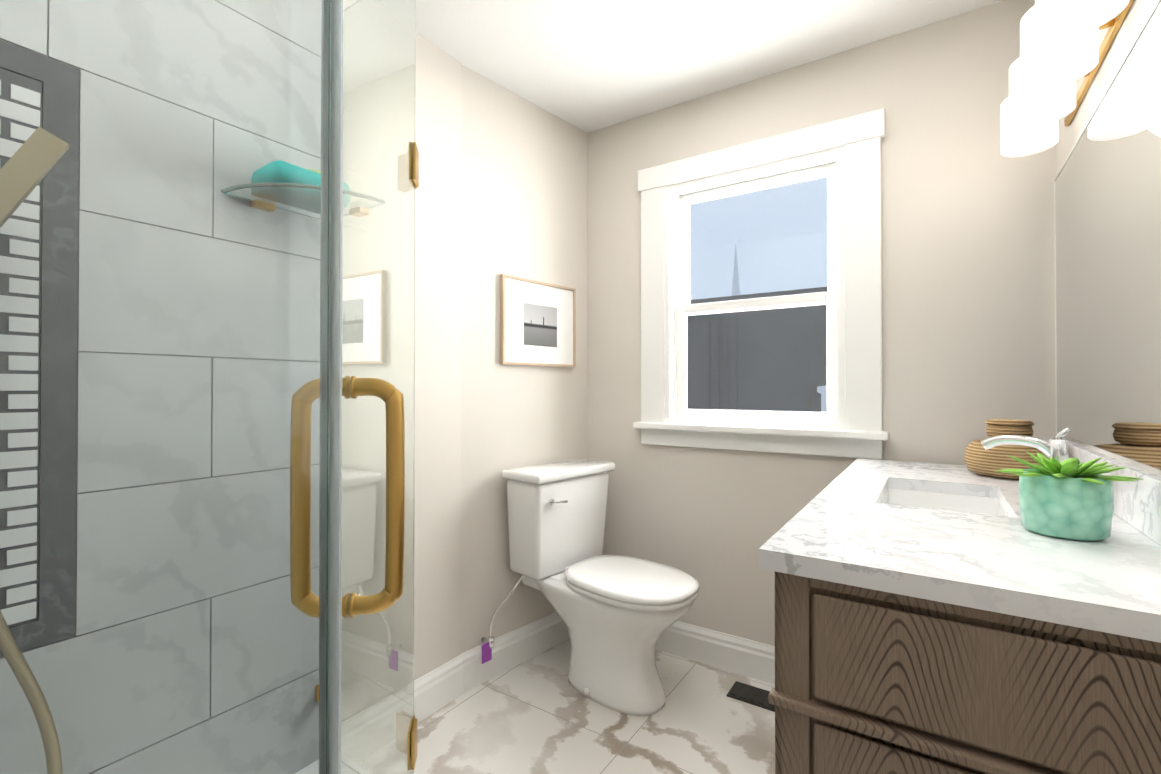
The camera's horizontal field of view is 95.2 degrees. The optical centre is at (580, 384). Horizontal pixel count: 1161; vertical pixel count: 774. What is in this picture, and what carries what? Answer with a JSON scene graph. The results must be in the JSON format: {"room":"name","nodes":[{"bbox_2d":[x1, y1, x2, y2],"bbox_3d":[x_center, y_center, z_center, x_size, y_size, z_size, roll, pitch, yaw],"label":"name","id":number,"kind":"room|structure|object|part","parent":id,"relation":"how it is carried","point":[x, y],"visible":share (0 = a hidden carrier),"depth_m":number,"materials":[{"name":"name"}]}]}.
{"room":"bathroom","nodes":[
{"label":"bathroom","id":0,"kind":"room"},
{"bbox_2d":[414,33,586,680],"bbox_3d":[-0.922,-0.033,1.385,0.319,2.355,3.202,0,-1,34],"label":"wall","id":1,"kind":"structure","parent":0,"point":[501,189],"depth_m":2.06,"materials":[{"name":"white paint"}]},
{"bbox_2d":[414,655,462,722],"bbox_3d":[-0.584,1.077,1.759,0.015,0.140,0.515,0,-1,34],"label":"baseboard","id":2,"kind":"structure","parent":1,"relation":"attached to","point":[438,688],"depth_m":1.87,"materials":[{"name":"white wood"}]},
{"bbox_2d":[460,611,569,692],"bbox_3d":[-0.204,1.081,2.245,0.015,0.140,0.724,0,-1,42],"label":"baseboard","id":3,"kind":"structure","parent":1,"relation":"attached to","point":[513,648],"depth_m":2.16,"materials":[{"name":"white wood"}]},
{"bbox_2d":[500,274,575,366],"bbox_3d":[-0.172,-0.259,2.285,0.020,0.360,0.430,0,-1,42],"label":"picture frame","id":4,"kind":"object","parent":1,"relation":"attached to","point":[537,323],"visible":0.98,"depth_m":2.26,"materials":[{"name":"beige wood"}]},
{"bbox_2d":[524,303,556,346],"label":"photo","id":5,"kind":"object","parent":4,"relation":"attached to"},
{"bbox_2d":[414,638,774,773],"bbox_3d":[-0.160,1.165,0.886,2.180,0.050,3.232,0,-1,34],"label":"floor","id":6,"kind":"structure","parent":0,"point":[538,714],"depth_m":1.76,"materials":[{"name":"stone"}]},
{"bbox_2d":[0,0,418,773],"bbox_3d":[-0.607,0.041,0.935,0.880,2.200,0.913,0,-1,34],"label":"shower","id":7,"kind":"object","parent":6,"relation":"on","point":[206,368],"visible":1,"depth_m":0.54,"materials":[{"name":"white ceramic"}]},
{"bbox_3d":[-0.362,-0.009,0.984,0.010,2.100,0.670,0,0,-9],"label":"door glass","id":8,"kind":"part","parent":7,"relation":"part of","materials":[{"name":"clear glass"}]},
{"bbox_2d":[481,459,698,715],"bbox_3d":[0.059,0.743,1.994,0.740,0.812,0.577,0,-1,42],"label":"toilet","id":9,"kind":"object","parent":6,"relation":"on","point":[619,614],"visible":1,"depth_m":1.98,"materials":[{"name":"white ceramic"}]},
{"bbox_3d":[-0.108,0.449,2.020,0.012,0.026,0.025,0,-1,42],"label":"lever","id":10,"kind":"part","parent":9,"relation":"part of","materials":[{"name":"silver metal"}]},
{"bbox_3d":[-0.085,0.563,2.200,0.192,0.375,0.437,0,-1,42],"label":"tank","id":11,"kind":"part","parent":9,"relation":"part of","materials":[{"name":"white ceramic"}]},
{"bbox_3d":[-0.081,0.357,2.199,0.218,0.036,0.464,0,-1,42],"label":"tank lid","id":12,"kind":"part","parent":9,"relation":"part of","materials":[{"name":"white ceramic"}]},
{"bbox_3d":[-0.077,0.452,2.036,0.014,0.017,0.066,0,-1,42],"label":"lever","id":13,"kind":"part","parent":9,"relation":"part of","materials":[{"name":"silver metal"}]},
{"bbox_3d":[0.107,0.950,2.026,0.690,0.398,0.352,0,-1,42],"label":"bowl","id":14,"kind":"part","parent":9,"relation":"part of","materials":[{"name":"white ceramic"}]},
{"bbox_3d":[0.186,0.711,1.956,0.500,0.028,0.374,0,-1,42],"label":"seat lid","id":15,"kind":"part","parent":9,"relation":"part of","materials":[{"name":"white plastic"}]},
{"bbox_3d":[0.187,0.737,1.955,0.495,0.024,0.370,0,-1,42],"label":"seat","id":16,"kind":"part","parent":9,"relation":"part of","materials":[{"name":"white plastic"}]},
{"bbox_2d":[727,681,774,711],"bbox_3d":[0.702,1.144,1.909,0.320,0.009,0.110,0,-1,34],"label":"floor vent","id":17,"kind":"object","parent":6,"relation":"in","point":[747,700],"depth_m":1.95,"materials":[{"name":"grey metal"}]},
{"bbox_2d":[759,427,1160,773],"bbox_3d":[0.838,0.617,1.176,0.531,1.052,1.250,0,-1,34],"label":"bathroom vanity","id":18,"kind":"object","parent":6,"relation":"on","point":[933,618],"visible":0.9,"depth_m":0.72,"materials":[{"name":"brown wood"}]},
{"bbox_3d":[0.639,0.715,1.312,0.012,0.858,1.220,0,-1,34],"label":"frame","id":19,"kind":"part","parent":18,"relation":"part of","materials":[{"name":"brown wood"}]},
{"bbox_3d":[0.506,0.732,0.661,0.400,0.481,0.008,0,-1,34],"label":"panel","id":20,"kind":"part","parent":18,"relation":"part of","materials":[{"name":"brown wood"}]},
{"bbox_3d":[0.505,0.474,0.667,0.518,0.016,0.026,0,-1,34],"label":"rail","id":21,"kind":"part","parent":18,"relation":"part of","materials":[{"name":"brown wood"}]},
{"bbox_2d":[759,458,1160,642],"bbox_3d":[0.838,0.268,1.179,0.531,0.030,1.250,0,-1,34],"label":"countertop","id":22,"kind":"structure","parent":18,"relation":"on","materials":[{"name":"stone"}]},
{"bbox_2d":[882,488,1007,515],"bbox_3d":[0.834,0.353,1.226,0.251,0.140,0.406,0,-1,34],"label":"sink","id":23,"kind":"object","parent":22,"relation":"in","point":[953,499],"depth_m":1.38,"materials":[{"name":"white ceramic"}]},
{"bbox_2d":[964,419,1043,479],"bbox_3d":[1.197,0.175,1.473,0.214,0.157,0.214,0,-1,34],"label":"basket","id":24,"kind":"object","parent":22,"relation":"on","point":[979,459],"visible":0.54,"depth_m":1.43,"materials":[{"name":"wicker"}]},
{"bbox_3d":[1.192,0.104,1.476,0.108,0.015,0.108,0,-1,34],"label":"lid","id":25,"kind":"part","parent":24,"relation":"part of","materials":[{"name":"wicker"}]},
{"bbox_2d":[980,427,1070,462],"bbox_3d":[0.960,0.171,1.144,0.156,0.162,0.051,0,-1,34],"label":"faucet","id":26,"kind":"object","parent":22,"relation":"on","point":[1057,448],"depth_m":1.12,"materials":[{"name":"silver metal"}]},
{"bbox_2d":[995,451,1144,540],"bbox_3d":[0.812,0.183,0.889,0.190,0.133,0.174,0,-1,34],"label":"plant","id":27,"kind":"object","parent":22,"relation":"on","point":[1070,499],"visible":1,"depth_m":0.85,"materials":[{"name":"green plant"}]},
{"bbox_3d":[0.810,0.200,0.889,0.118,0.100,0.118,0,-1,34],"label":"pot","id":28,"kind":"part","parent":27,"relation":"part of","materials":[{"name":"green ceramic"}]},
{"bbox_3d":[0.512,0.290,0.673,0.412,0.018,0.012,0,-1,34],"label":"rail","id":29,"kind":"part","parent":18,"relation":"part of","materials":[{"name":"brown wood"}]},
{"bbox_3d":[0.524,0.660,0.677,0.500,0.758,0.012,0,-1,34],"label":"plate","id":30,"kind":"part","parent":18,"relation":"part of","materials":[{"name":"brown wood"}]},
{"bbox_3d":[0.506,0.380,0.664,0.400,0.151,0.008,0,-1,34],"label":"panel","id":31,"kind":"part","parent":18,"relation":"part of","materials":[{"name":"brown wood"}]},
{"bbox_2d":[416,0,1003,132],"bbox_3d":[-0.160,-1.244,0.904,2.180,0.060,3.232,0,-1,34],"label":"ceiling","id":32,"kind":"structure","parent":0,"point":[586,66],"depth_m":1.86,"materials":[{"name":"white paint"}]},
{"bbox_2d":[587,0,1056,645],"bbox_3d":[0.767,-0.028,2.111,1.686,2.355,0.120,0,-1,34],"label":"wall","id":33,"kind":"structure","parent":0,"point":[968,299],"depth_m":1.84,"materials":[{"name":"white paint"}]},
{"bbox_2d":[656,621,774,684],"bbox_3d":[0.502,1.081,2.197,1.141,0.140,0.015,0,-1,34],"label":"baseboard","id":34,"kind":"structure","parent":33,"relation":"attached to","point":[740,656],"depth_m":2.15,"materials":[{"name":"white wood"}]},
{"bbox_2d":[633,421,888,439],"bbox_3d":[0.657,0.179,2.093,0.970,0.028,0.090,0,-1,34],"label":"window sill","id":35,"kind":"structure","parent":33,"relation":"on","point":[838,433],"depth_m":2.01,"materials":[{"name":"white wood"}]},
{"bbox_2d":[638,108,884,459],"bbox_3d":[0.691,-0.343,2.148,0.954,1.213,0.148,0,-1,34],"label":"window","id":36,"kind":"structure","parent":33,"relation":"in","point":[858,137],"depth_m":2.05,"materials":[{"name":"white wood"}]},
{"bbox_3d":[0.320,-0.346,2.326,0.115,1.038,0.021,0,-1,34],"label":"casing","id":37,"kind":"part","parent":36,"relation":"part of","materials":[{"name":"white wood"}]},
{"bbox_2d":[674,193,679,417],"bbox_3d":[0.431,-0.343,2.343,0.012,0.980,0.070,0,-1,34],"label":"track","id":38,"kind":"object","parent":36,"relation":"attached to","point":[676,249],"visible":0.5,"depth_m":2.32,"materials":[{"name":"white"}]},
{"bbox_3d":[0.444,-0.099,2.315,0.038,0.490,0.030,0,-1,34],"label":"window sash","id":39,"kind":"part","parent":36,"relation":"part of","materials":[{"name":"white wood"}]},
{"bbox_3d":[0.462,-0.568,2.346,0.038,0.530,0.030,0,-1,34],"label":"upper window sash","id":40,"kind":"part","parent":36,"relation":"part of","materials":[{"name":"white wood"}]},
{"bbox_3d":[0.694,-0.845,2.157,0.660,0.020,0.136,0,-1,34],"label":"top window jamb","id":41,"kind":"part","parent":36,"relation":"part of","materials":[{"name":"white wood"}]},
{"bbox_3d":[0.693,-0.326,2.151,0.560,0.038,0.030,0,-1,34],"label":"top of the lower window sash","id":42,"kind":"part","parent":36,"relation":"part of","materials":[{"name":"white wood"}]},
{"bbox_3d":[0.693,0.126,2.147,0.560,0.038,0.030,0,-1,34],"label":"window sash","id":43,"kind":"part","parent":36,"relation":"part of","materials":[{"name":"white wood"}]},
{"bbox_3d":[0.693,-0.100,2.149,0.560,0.414,0.004,0,-1,34],"label":"sash glass","id":44,"kind":"part","parent":36,"relation":"part of","materials":[{"name":"clear glass"}]},
{"bbox_3d":[0.711,-0.324,2.178,0.560,0.038,0.030,0,-1,34],"label":"upper window sash","id":45,"kind":"part","parent":36,"relation":"part of","materials":[{"name":"white wood"}]},
{"bbox_3d":[0.711,-0.816,2.182,0.560,0.038,0.030,0,-1,34],"label":"top of the upper window sash","id":46,"kind":"part","parent":36,"relation":"part of","materials":[{"name":"white wood"}]},
{"bbox_3d":[0.711,-0.570,2.180,0.560,0.454,0.004,0,-1,34],"label":"sash glass","id":47,"kind":"part","parent":36,"relation":"part of","materials":[{"name":"clear glass"}]},
{"bbox_3d":[0.659,0.228,2.095,0.930,0.070,0.021,0,-1,34],"label":"window apron","id":48,"kind":"part","parent":36,"relation":"part of","materials":[{"name":"white wood"}]},
{"bbox_3d":[0.942,-0.101,1.984,0.038,0.490,0.030,0,-1,34],"label":"window sash","id":49,"kind":"part","parent":36,"relation":"part of","materials":[{"name":"white wood"}]},
{"bbox_3d":[0.960,-0.571,2.015,0.038,0.530,0.030,0,-1,34],"label":"upper window sash","id":50,"kind":"part","parent":36,"relation":"part of","materials":[{"name":"white wood"}]},
{"bbox_3d":[0.998,-0.350,1.874,0.115,1.038,0.021,0,-1,34],"label":"casing","id":51,"kind":"part","parent":36,"relation":"part of","materials":[{"name":"white wood"}]},
{"bbox_2d":[1056,0,1160,475],"bbox_3d":[0.664,-0.041,0.328,0.120,2.355,3.202,0,-1,34],"label":"wall","id":52,"kind":"structure","parent":0,"point":[1135,20],"depth_m":1.15,"materials":[{"name":"white paint"}]},
{"bbox_2d":[1000,0,1133,156],"bbox_3d":[1.053,-0.714,1.167,0.154,0.158,0.760,0,-1,34],"label":"sconce","id":53,"kind":"object","parent":52,"relation":"attached to","point":[1061,52],"visible":1,"depth_m":1.10,"materials":[{"name":"white glass"}]},
{"bbox_3d":[1.205,-0.702,1.426,0.120,0.138,0.120,0,-1,34],"label":"lamp shade","id":54,"kind":"part","parent":53,"relation":"part of","materials":[{"name":"white glass"}]},
{"bbox_3d":[1.094,-0.704,1.259,0.120,0.138,0.120,0,-1,34],"label":"lamp shade","id":55,"kind":"part","parent":53,"relation":"part of","materials":[{"name":"white glass"}]},
{"bbox_3d":[0.984,-0.705,1.093,0.120,0.138,0.120,0,-1,34],"label":"lamp shade","id":56,"kind":"part","parent":53,"relation":"part of","materials":[{"name":"white glass"}]},
{"bbox_3d":[0.873,-0.706,0.926,0.120,0.138,0.120,0,-1,34],"label":"lamp shade","id":57,"kind":"part","parent":53,"relation":"part of","materials":[{"name":"white glass"}]},
{"bbox_3d":[1.022,-0.714,1.067,0.073,0.014,0.013,0,-1,34],"label":"arm","id":58,"kind":"part","parent":53,"relation":"part of"},
{"bbox_2d":[1052,437,1160,545],"bbox_3d":[1.051,0.201,1.037,0.020,0.100,1.250,0,-1,34],"label":"backsplash","id":59,"kind":"structure","parent":52,"relation":"attached to","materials":[{"name":"stone"}]},
{"bbox_2d":[1054,0,1160,469],"bbox_3d":[1.136,-0.235,1.156,0.008,0.755,1.030,0,-1,34],"label":"mirror","id":60,"kind":"object","parent":52,"relation":"attached to","point":[1108,270],"depth_m":1.06,"materials":[{"name":"silver mirror"}]},
{"bbox_3d":[1.421,-0.230,1.583,0.008,0.752,0.003,0,-1,34],"label":"mirror edge","id":61,"kind":"part","parent":60,"relation":"part of","materials":[{"name":"silver metal"}]},
{"bbox_3d":[1.136,-0.611,1.159,0.008,0.003,1.030,0,-1,34],"label":"top mirror edge","id":62,"kind":"part","parent":60,"relation":"part of","materials":[{"name":"silver metal"}]},
{"label":"outside","id":63,"kind":"structure","parent":0,"visible":0},
{"bbox_2d":[687,287,827,411],"bbox_3d":[2.194,-0.038,6.938,24.000,3.650,7.800,0,-1,34],"label":"neighboring building","id":64,"kind":"structure","parent":63,"point":[813,348],"depth_m":7.62,"materials":[{"name":"grey"}]},
{"bbox_2d":[817,385,826,411],"bbox_3d":[2.666,0.167,5.661,0.260,0.320,0.247,0,-1,34],"label":"roof vent","id":65,"kind":"object","parent":64,"relation":"on","point":[823,405],"depth_m":5.63,"materials":[{"name":"grey metal"}]},
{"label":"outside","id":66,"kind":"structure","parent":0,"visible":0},
{"bbox_2d":[731,244,739,295],"bbox_3d":[8.810,-3.384,30.071,1.000,9.500,1.000,0,-1,34],"label":"spire","id":67,"kind":"object","parent":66,"point":[735,289],"depth_m":29.96,"materials":[{"name":"grey"}]}
]}

